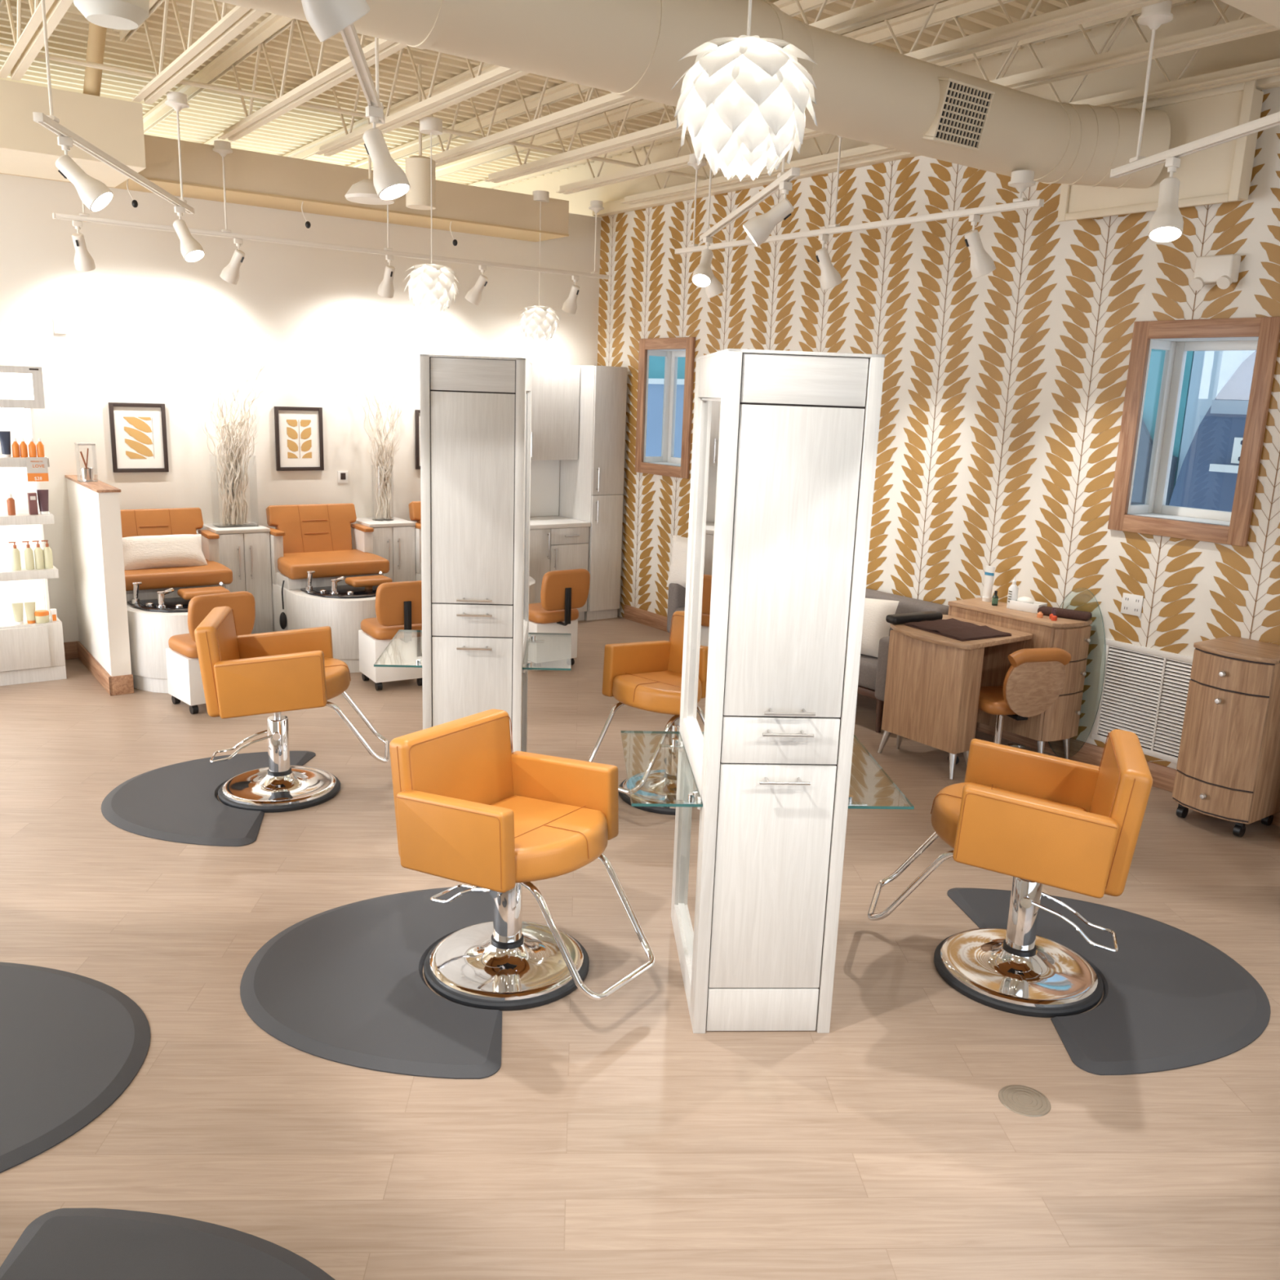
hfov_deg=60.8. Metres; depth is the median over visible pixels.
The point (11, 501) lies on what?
spray bottle
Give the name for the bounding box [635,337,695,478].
window
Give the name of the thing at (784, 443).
station
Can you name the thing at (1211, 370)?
facade
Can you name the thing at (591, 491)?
tall cabinet
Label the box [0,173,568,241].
trim
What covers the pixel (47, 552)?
pump bottle
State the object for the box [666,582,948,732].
sofa
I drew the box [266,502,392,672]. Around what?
station
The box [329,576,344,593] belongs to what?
faucet
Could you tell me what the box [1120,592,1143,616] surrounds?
wall outlet
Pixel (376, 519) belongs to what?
vase
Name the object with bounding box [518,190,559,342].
pendant lamp
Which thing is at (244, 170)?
ceiling beam
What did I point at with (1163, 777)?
baseboard
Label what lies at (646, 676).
chair
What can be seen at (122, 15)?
track spotlight
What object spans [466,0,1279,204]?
joist
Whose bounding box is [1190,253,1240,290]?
emergency light
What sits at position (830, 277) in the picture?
track spotlight
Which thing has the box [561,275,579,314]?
track spotlight
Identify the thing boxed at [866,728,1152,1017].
chair
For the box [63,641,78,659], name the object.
baseboard
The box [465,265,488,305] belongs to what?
track spotlight
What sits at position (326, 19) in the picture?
track spotlight
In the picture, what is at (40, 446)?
bottle
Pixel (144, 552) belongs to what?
cushion
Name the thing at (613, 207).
trim
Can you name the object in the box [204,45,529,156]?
joist
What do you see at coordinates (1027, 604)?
tray
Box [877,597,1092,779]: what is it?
desk
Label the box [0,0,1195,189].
ceiling
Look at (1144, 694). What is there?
air vent
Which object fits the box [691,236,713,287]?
track spotlight
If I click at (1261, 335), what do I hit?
window
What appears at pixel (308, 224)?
hanging cable
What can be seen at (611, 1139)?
floor
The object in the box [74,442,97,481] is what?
caddy
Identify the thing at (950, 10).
joist
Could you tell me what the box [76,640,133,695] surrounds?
baseboard
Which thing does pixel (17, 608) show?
tube
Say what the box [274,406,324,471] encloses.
framed print
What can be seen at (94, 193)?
track spotlight
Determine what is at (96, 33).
conduit
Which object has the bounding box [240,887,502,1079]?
mat
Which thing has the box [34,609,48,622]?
jar
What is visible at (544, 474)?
backsplash
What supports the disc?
on the floor
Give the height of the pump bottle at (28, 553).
0.194 m
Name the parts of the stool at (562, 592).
seat, backrest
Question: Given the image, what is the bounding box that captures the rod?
[0,44,709,180]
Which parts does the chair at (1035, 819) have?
seat, armrest, armrest, backrest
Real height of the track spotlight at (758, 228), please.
0.287 m
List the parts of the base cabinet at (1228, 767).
knob, drawer, knob, knob, door, drawer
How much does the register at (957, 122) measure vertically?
0.266 m
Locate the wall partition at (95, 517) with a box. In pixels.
[66,478,131,676]
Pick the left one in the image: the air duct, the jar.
the jar
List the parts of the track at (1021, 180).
stem, stem, rail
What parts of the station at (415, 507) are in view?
backrest, armrest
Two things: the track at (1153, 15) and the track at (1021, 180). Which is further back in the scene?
the track at (1021, 180)
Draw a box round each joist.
[0,0,73,80]
[112,0,266,104]
[142,13,407,141]
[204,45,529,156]
[283,0,944,166]
[346,0,1167,182]
[435,0,1279,194]
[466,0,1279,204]
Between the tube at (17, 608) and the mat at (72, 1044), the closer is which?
the mat at (72, 1044)
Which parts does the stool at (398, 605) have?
seat, backrest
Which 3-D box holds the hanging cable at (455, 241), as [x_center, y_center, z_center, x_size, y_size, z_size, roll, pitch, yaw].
[-1.508,-3.301,8.830,0.066,0.216,0.040,-7,16,-35]
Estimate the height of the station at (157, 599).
1.141 m
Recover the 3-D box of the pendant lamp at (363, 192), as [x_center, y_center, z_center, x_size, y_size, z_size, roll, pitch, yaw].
[-1.829,-3.421,7.378,0.340,0.875,0.340,-7,16,-35]
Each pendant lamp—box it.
[344,66,395,204]
[404,116,460,313]
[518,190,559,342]
[671,0,817,180]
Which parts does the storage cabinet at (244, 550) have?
door, handle, handle, door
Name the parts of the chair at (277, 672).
backrest, armrest, armrest, seat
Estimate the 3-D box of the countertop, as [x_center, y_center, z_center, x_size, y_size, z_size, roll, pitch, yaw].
[-0.971,-1.082,10.080,0.865,0.039,0.570,-7,16,-35]
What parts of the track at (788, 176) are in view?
stem, stem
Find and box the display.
[0,365,66,685]
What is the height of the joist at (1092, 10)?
0.494 m
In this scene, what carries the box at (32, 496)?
on the display
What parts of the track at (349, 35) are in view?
stem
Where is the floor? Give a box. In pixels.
[0,615,1279,1279]
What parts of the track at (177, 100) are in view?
stem, rail, stem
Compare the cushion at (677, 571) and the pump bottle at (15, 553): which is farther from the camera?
the cushion at (677, 571)
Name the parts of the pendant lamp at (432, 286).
cord, lamp shade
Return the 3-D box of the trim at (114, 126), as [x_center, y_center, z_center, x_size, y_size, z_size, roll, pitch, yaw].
[-4.990,-2.913,5.702,4.280,0.360,0.920,-7,16,-35]
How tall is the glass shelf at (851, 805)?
0.010 m
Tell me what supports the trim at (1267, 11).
attached to the wall
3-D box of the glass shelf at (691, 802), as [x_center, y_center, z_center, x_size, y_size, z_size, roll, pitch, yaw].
[0.064,0.452,3.937,0.233,0.010,0.785,1,13,-4]
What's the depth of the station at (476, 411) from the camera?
5.06 m
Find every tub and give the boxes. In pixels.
[126,601,189,679]
[271,582,376,659]
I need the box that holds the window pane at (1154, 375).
[1130,349,1194,505]
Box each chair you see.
[194,606,389,813]
[389,709,654,1010]
[587,610,684,815]
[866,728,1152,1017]
[947,647,1071,764]
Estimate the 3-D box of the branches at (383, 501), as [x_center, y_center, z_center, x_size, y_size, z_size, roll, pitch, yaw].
[-2.141,-1.802,9.132,0.579,1.568,0.171,-8,16,-37]
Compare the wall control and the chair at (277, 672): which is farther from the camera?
the wall control
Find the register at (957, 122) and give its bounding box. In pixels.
[922,76,995,151]
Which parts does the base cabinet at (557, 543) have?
door, handle, handle, door, drawer, handle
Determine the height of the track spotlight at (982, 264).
0.317 m
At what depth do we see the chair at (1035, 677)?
6.18 m
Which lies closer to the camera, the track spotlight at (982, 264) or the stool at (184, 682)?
the track spotlight at (982, 264)
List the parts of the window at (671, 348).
sash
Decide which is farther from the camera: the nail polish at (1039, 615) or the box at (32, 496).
the box at (32, 496)
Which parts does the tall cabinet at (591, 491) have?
handle, handle, door, door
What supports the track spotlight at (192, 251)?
hanging from the track at (177, 100)
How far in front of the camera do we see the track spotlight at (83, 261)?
7.28 m
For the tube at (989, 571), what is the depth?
6.95 m
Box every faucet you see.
[155,587,173,607]
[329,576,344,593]
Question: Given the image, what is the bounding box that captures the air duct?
[214,0,1263,222]
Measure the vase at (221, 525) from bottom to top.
0.550 m
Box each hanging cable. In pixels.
[126,178,137,208]
[301,201,311,228]
[449,221,457,245]
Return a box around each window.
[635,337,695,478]
[1107,316,1279,546]
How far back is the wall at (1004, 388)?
6.91 m
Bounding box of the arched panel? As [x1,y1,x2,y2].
[1168,350,1256,511]
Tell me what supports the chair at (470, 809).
on the floor
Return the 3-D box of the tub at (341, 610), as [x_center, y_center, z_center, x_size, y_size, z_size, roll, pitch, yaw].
[-2.413,-0.215,8.665,0.810,0.447,1.380,-7,16,-35]
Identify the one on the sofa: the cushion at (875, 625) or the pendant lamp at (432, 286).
the cushion at (875, 625)
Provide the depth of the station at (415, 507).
9.25 m
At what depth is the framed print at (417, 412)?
9.53 m
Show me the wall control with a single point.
(342, 475)
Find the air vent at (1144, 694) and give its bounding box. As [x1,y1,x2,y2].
[1091,638,1193,764]
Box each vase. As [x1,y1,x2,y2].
[213,453,257,528]
[371,465,393,520]
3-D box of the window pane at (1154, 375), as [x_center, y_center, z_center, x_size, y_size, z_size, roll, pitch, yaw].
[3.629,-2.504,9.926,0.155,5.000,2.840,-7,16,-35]
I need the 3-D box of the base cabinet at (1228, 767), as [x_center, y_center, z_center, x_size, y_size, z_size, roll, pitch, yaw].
[3.091,0.504,5.684,0.477,0.952,0.416,-7,16,-35]
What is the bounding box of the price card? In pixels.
[26,457,48,481]
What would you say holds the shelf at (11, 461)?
attached to the display
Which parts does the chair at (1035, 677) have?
seat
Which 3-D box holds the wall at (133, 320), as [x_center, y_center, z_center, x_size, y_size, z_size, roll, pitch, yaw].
[-3.939,-1.717,8.157,8.580,3.700,0.120,-7,16,-35]
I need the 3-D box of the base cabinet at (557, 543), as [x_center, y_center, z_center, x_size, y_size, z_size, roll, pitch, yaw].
[-0.974,-0.807,10.133,0.865,1.272,0.591,-7,16,-35]
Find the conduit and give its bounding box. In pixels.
[83,22,106,96]
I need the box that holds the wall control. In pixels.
[337,471,348,483]
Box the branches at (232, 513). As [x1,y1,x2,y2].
[195,324,270,524]
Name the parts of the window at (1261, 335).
sash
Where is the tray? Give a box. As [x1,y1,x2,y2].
[1008,596,1047,613]
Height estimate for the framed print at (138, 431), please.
0.512 m
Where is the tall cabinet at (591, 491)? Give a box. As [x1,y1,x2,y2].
[559,365,627,620]
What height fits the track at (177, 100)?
0.631 m
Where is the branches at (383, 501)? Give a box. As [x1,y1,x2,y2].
[348,329,417,518]
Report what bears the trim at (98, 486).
on the wall partition at (95, 517)
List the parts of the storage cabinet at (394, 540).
door, handle, handle, door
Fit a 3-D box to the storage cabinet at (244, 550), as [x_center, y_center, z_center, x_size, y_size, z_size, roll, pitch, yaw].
[-3.186,-0.410,8.659,0.408,0.985,0.483,-7,16,-35]
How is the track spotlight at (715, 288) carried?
hanging from the track at (1021, 180)
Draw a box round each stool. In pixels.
[165,591,255,714]
[358,580,422,690]
[528,568,590,666]
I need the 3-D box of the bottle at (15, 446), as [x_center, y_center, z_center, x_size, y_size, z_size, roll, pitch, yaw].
[-4.175,-1.287,7.302,0.044,0.126,0.044,-7,16,-35]
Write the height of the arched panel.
2.800 m
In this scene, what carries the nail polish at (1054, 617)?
on the desk
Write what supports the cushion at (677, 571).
on the sofa
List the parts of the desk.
leg, leg, leg, leg, leg, drawer, leg, drawer, drawer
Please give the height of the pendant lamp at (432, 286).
1.164 m
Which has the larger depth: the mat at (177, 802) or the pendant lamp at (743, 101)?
the mat at (177, 802)
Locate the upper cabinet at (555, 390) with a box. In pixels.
[530,363,580,460]
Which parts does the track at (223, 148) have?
stem, stem, rail, stem, stem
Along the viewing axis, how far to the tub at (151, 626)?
7.38 m
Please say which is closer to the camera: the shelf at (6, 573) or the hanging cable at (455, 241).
the shelf at (6, 573)
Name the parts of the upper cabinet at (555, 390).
handle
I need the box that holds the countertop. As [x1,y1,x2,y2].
[529,515,591,529]
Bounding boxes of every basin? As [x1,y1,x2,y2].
[127,596,190,612]
[300,584,377,598]
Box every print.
[108,402,168,472]
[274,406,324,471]
[414,409,420,469]
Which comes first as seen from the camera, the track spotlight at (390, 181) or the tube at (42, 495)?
the track spotlight at (390, 181)
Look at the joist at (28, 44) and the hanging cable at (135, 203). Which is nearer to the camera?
the joist at (28, 44)
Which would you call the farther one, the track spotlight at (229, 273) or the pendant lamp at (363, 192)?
the track spotlight at (229, 273)
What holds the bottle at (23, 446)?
on the display
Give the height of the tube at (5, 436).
0.170 m
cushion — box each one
[122,533,207,569]
[666,535,688,587]
[860,598,899,657]
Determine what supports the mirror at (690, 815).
attached to the station at (784, 443)
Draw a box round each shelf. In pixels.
[0,454,49,466]
[0,511,54,525]
[0,564,58,581]
[373,629,422,667]
[522,632,571,670]
[620,730,702,807]
[848,734,914,809]
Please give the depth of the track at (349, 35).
3.58 m
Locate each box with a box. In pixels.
[26,492,38,515]
[49,608,57,622]
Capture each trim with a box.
[0,79,146,187]
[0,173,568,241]
[64,475,120,493]
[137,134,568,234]
[592,75,1279,217]
[1219,0,1279,28]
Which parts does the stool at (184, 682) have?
seat, backrest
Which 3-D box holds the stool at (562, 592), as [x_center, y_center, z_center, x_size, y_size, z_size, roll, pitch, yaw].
[-0.706,-0.186,8.503,0.425,0.794,0.528,-8,16,-37]
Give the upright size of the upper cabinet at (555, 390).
0.855 m
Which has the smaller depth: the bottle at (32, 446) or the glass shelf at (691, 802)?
the glass shelf at (691, 802)
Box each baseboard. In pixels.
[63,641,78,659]
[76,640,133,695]
[623,604,1279,826]
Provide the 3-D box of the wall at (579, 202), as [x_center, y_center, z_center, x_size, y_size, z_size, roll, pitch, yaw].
[-5.069,-2.396,9.625,8.780,4.300,3.780,-7,16,-35]
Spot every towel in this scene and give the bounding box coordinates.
[904,617,1011,641]
[1037,605,1092,620]
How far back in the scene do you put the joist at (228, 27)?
5.67 m
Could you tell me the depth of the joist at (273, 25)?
6.64 m
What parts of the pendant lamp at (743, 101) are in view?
cord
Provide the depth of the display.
7.51 m
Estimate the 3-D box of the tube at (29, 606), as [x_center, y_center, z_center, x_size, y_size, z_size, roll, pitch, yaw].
[-4.213,-0.189,7.550,0.051,0.145,0.051,4,13,8]
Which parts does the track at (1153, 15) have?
stem, rail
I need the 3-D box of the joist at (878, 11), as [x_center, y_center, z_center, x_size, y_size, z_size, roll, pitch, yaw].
[-1.312,-3.669,7.700,0.110,0.494,10.300,-7,16,-35]
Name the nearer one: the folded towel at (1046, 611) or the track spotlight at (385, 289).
the folded towel at (1046, 611)
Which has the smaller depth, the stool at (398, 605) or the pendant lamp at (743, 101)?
the pendant lamp at (743, 101)
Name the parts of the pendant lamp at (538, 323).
lamp shade, cord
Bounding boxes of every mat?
[0,961,150,1173]
[0,1208,335,1279]
[101,751,315,846]
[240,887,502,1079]
[946,888,1270,1075]
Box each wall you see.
[0,173,600,642]
[493,160,595,216]
[594,0,1279,769]
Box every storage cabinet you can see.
[200,521,273,634]
[353,516,415,582]
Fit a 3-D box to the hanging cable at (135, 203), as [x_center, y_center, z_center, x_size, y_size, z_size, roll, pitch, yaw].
[-3.460,-3.060,7.438,0.066,0.216,0.040,-7,16,-35]
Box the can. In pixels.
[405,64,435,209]
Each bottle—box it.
[6,492,15,515]
[8,541,21,570]
[11,438,20,457]
[19,438,27,457]
[22,541,34,569]
[28,438,36,457]
[31,540,44,568]
[36,438,44,457]
[40,540,53,568]
[991,590,998,605]
[1006,577,1018,608]
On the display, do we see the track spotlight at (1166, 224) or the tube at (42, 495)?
the tube at (42, 495)
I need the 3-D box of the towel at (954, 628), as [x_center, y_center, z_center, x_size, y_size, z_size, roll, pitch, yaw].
[1.882,-0.068,6.474,0.400,0.023,0.470,-5,15,-29]
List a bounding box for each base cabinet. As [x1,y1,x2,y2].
[528,515,591,620]
[1172,635,1279,837]
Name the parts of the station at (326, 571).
armrest, remote cord, backrest, seat, knob, armrest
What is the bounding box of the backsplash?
[529,460,559,516]
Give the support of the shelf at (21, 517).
attached to the display
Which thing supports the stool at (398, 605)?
on the floor
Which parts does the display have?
lit panel, panel, drawer, panel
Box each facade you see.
[645,355,685,457]
[1175,350,1255,483]
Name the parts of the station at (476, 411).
drawer, door, panel, door, handle, handle, handle, frame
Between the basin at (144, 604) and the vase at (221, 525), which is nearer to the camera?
the basin at (144, 604)
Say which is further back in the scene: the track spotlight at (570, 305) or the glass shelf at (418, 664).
the track spotlight at (570, 305)
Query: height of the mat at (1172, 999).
0.019 m
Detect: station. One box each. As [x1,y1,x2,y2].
[120,507,232,693]
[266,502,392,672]
[373,354,571,752]
[408,501,535,604]
[620,348,914,1033]
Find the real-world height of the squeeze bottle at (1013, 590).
0.196 m
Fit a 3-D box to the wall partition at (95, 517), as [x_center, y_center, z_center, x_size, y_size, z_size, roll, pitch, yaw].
[-3.832,-0.417,7.725,0.125,1.360,1.200,-7,16,-35]
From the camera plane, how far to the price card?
7.32 m
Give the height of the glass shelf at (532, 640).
0.010 m
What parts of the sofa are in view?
arm, seat, rail, leg, arm, backrest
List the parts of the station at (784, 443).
frame, door, drawer, handle, handle, handle, door, panel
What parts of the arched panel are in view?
rail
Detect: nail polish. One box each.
[1036,611,1043,617]
[1048,607,1054,618]
[1050,608,1057,621]
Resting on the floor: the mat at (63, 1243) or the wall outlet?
the mat at (63, 1243)
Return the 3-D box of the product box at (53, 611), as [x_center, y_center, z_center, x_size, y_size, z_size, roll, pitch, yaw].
[-4.100,-0.174,7.637,0.036,0.085,0.037,-7,16,-35]
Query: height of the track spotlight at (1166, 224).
0.319 m
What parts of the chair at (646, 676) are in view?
armrest, seat, backrest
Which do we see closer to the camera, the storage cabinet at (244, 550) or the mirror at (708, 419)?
the mirror at (708, 419)
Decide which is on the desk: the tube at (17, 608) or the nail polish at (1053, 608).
the nail polish at (1053, 608)
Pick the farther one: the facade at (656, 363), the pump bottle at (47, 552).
the facade at (656, 363)
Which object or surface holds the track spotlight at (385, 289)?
hanging from the track at (223, 148)
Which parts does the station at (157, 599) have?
backrest, knob, seat, armrest, grab rail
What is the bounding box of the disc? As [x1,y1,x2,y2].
[1048,587,1105,758]
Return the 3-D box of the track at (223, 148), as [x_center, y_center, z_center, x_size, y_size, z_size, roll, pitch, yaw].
[-2.047,-3.281,8.331,4.384,0.631,0.132,-7,16,-35]
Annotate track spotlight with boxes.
[55,135,113,212]
[71,220,95,271]
[73,0,149,30]
[173,205,204,262]
[220,238,244,284]
[301,0,370,41]
[362,105,410,199]
[377,254,395,297]
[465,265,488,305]
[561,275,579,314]
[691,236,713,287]
[701,249,724,298]
[742,181,793,246]
[815,234,842,289]
[964,213,995,278]
[1147,156,1183,242]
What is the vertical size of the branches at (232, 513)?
1.516 m
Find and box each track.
[32,0,194,213]
[52,140,608,279]
[340,23,385,124]
[674,135,1044,254]
[699,155,799,241]
[1110,0,1279,177]
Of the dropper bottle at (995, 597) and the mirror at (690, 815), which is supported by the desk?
the dropper bottle at (995, 597)
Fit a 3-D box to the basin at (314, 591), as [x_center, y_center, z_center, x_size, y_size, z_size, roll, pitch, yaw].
[-2.199,-0.372,8.337,0.640,0.016,0.505,-7,16,-35]
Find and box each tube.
[0,431,10,457]
[11,602,23,624]
[24,601,35,623]
[36,489,48,514]
[982,565,995,601]
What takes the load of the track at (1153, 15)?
hanging from the joist at (1092, 10)
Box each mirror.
[681,762,699,955]
[689,397,720,749]
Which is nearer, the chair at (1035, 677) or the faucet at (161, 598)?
the chair at (1035, 677)
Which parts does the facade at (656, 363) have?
sill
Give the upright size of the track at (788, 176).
0.631 m
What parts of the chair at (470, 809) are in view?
backrest, armrest, seat, armrest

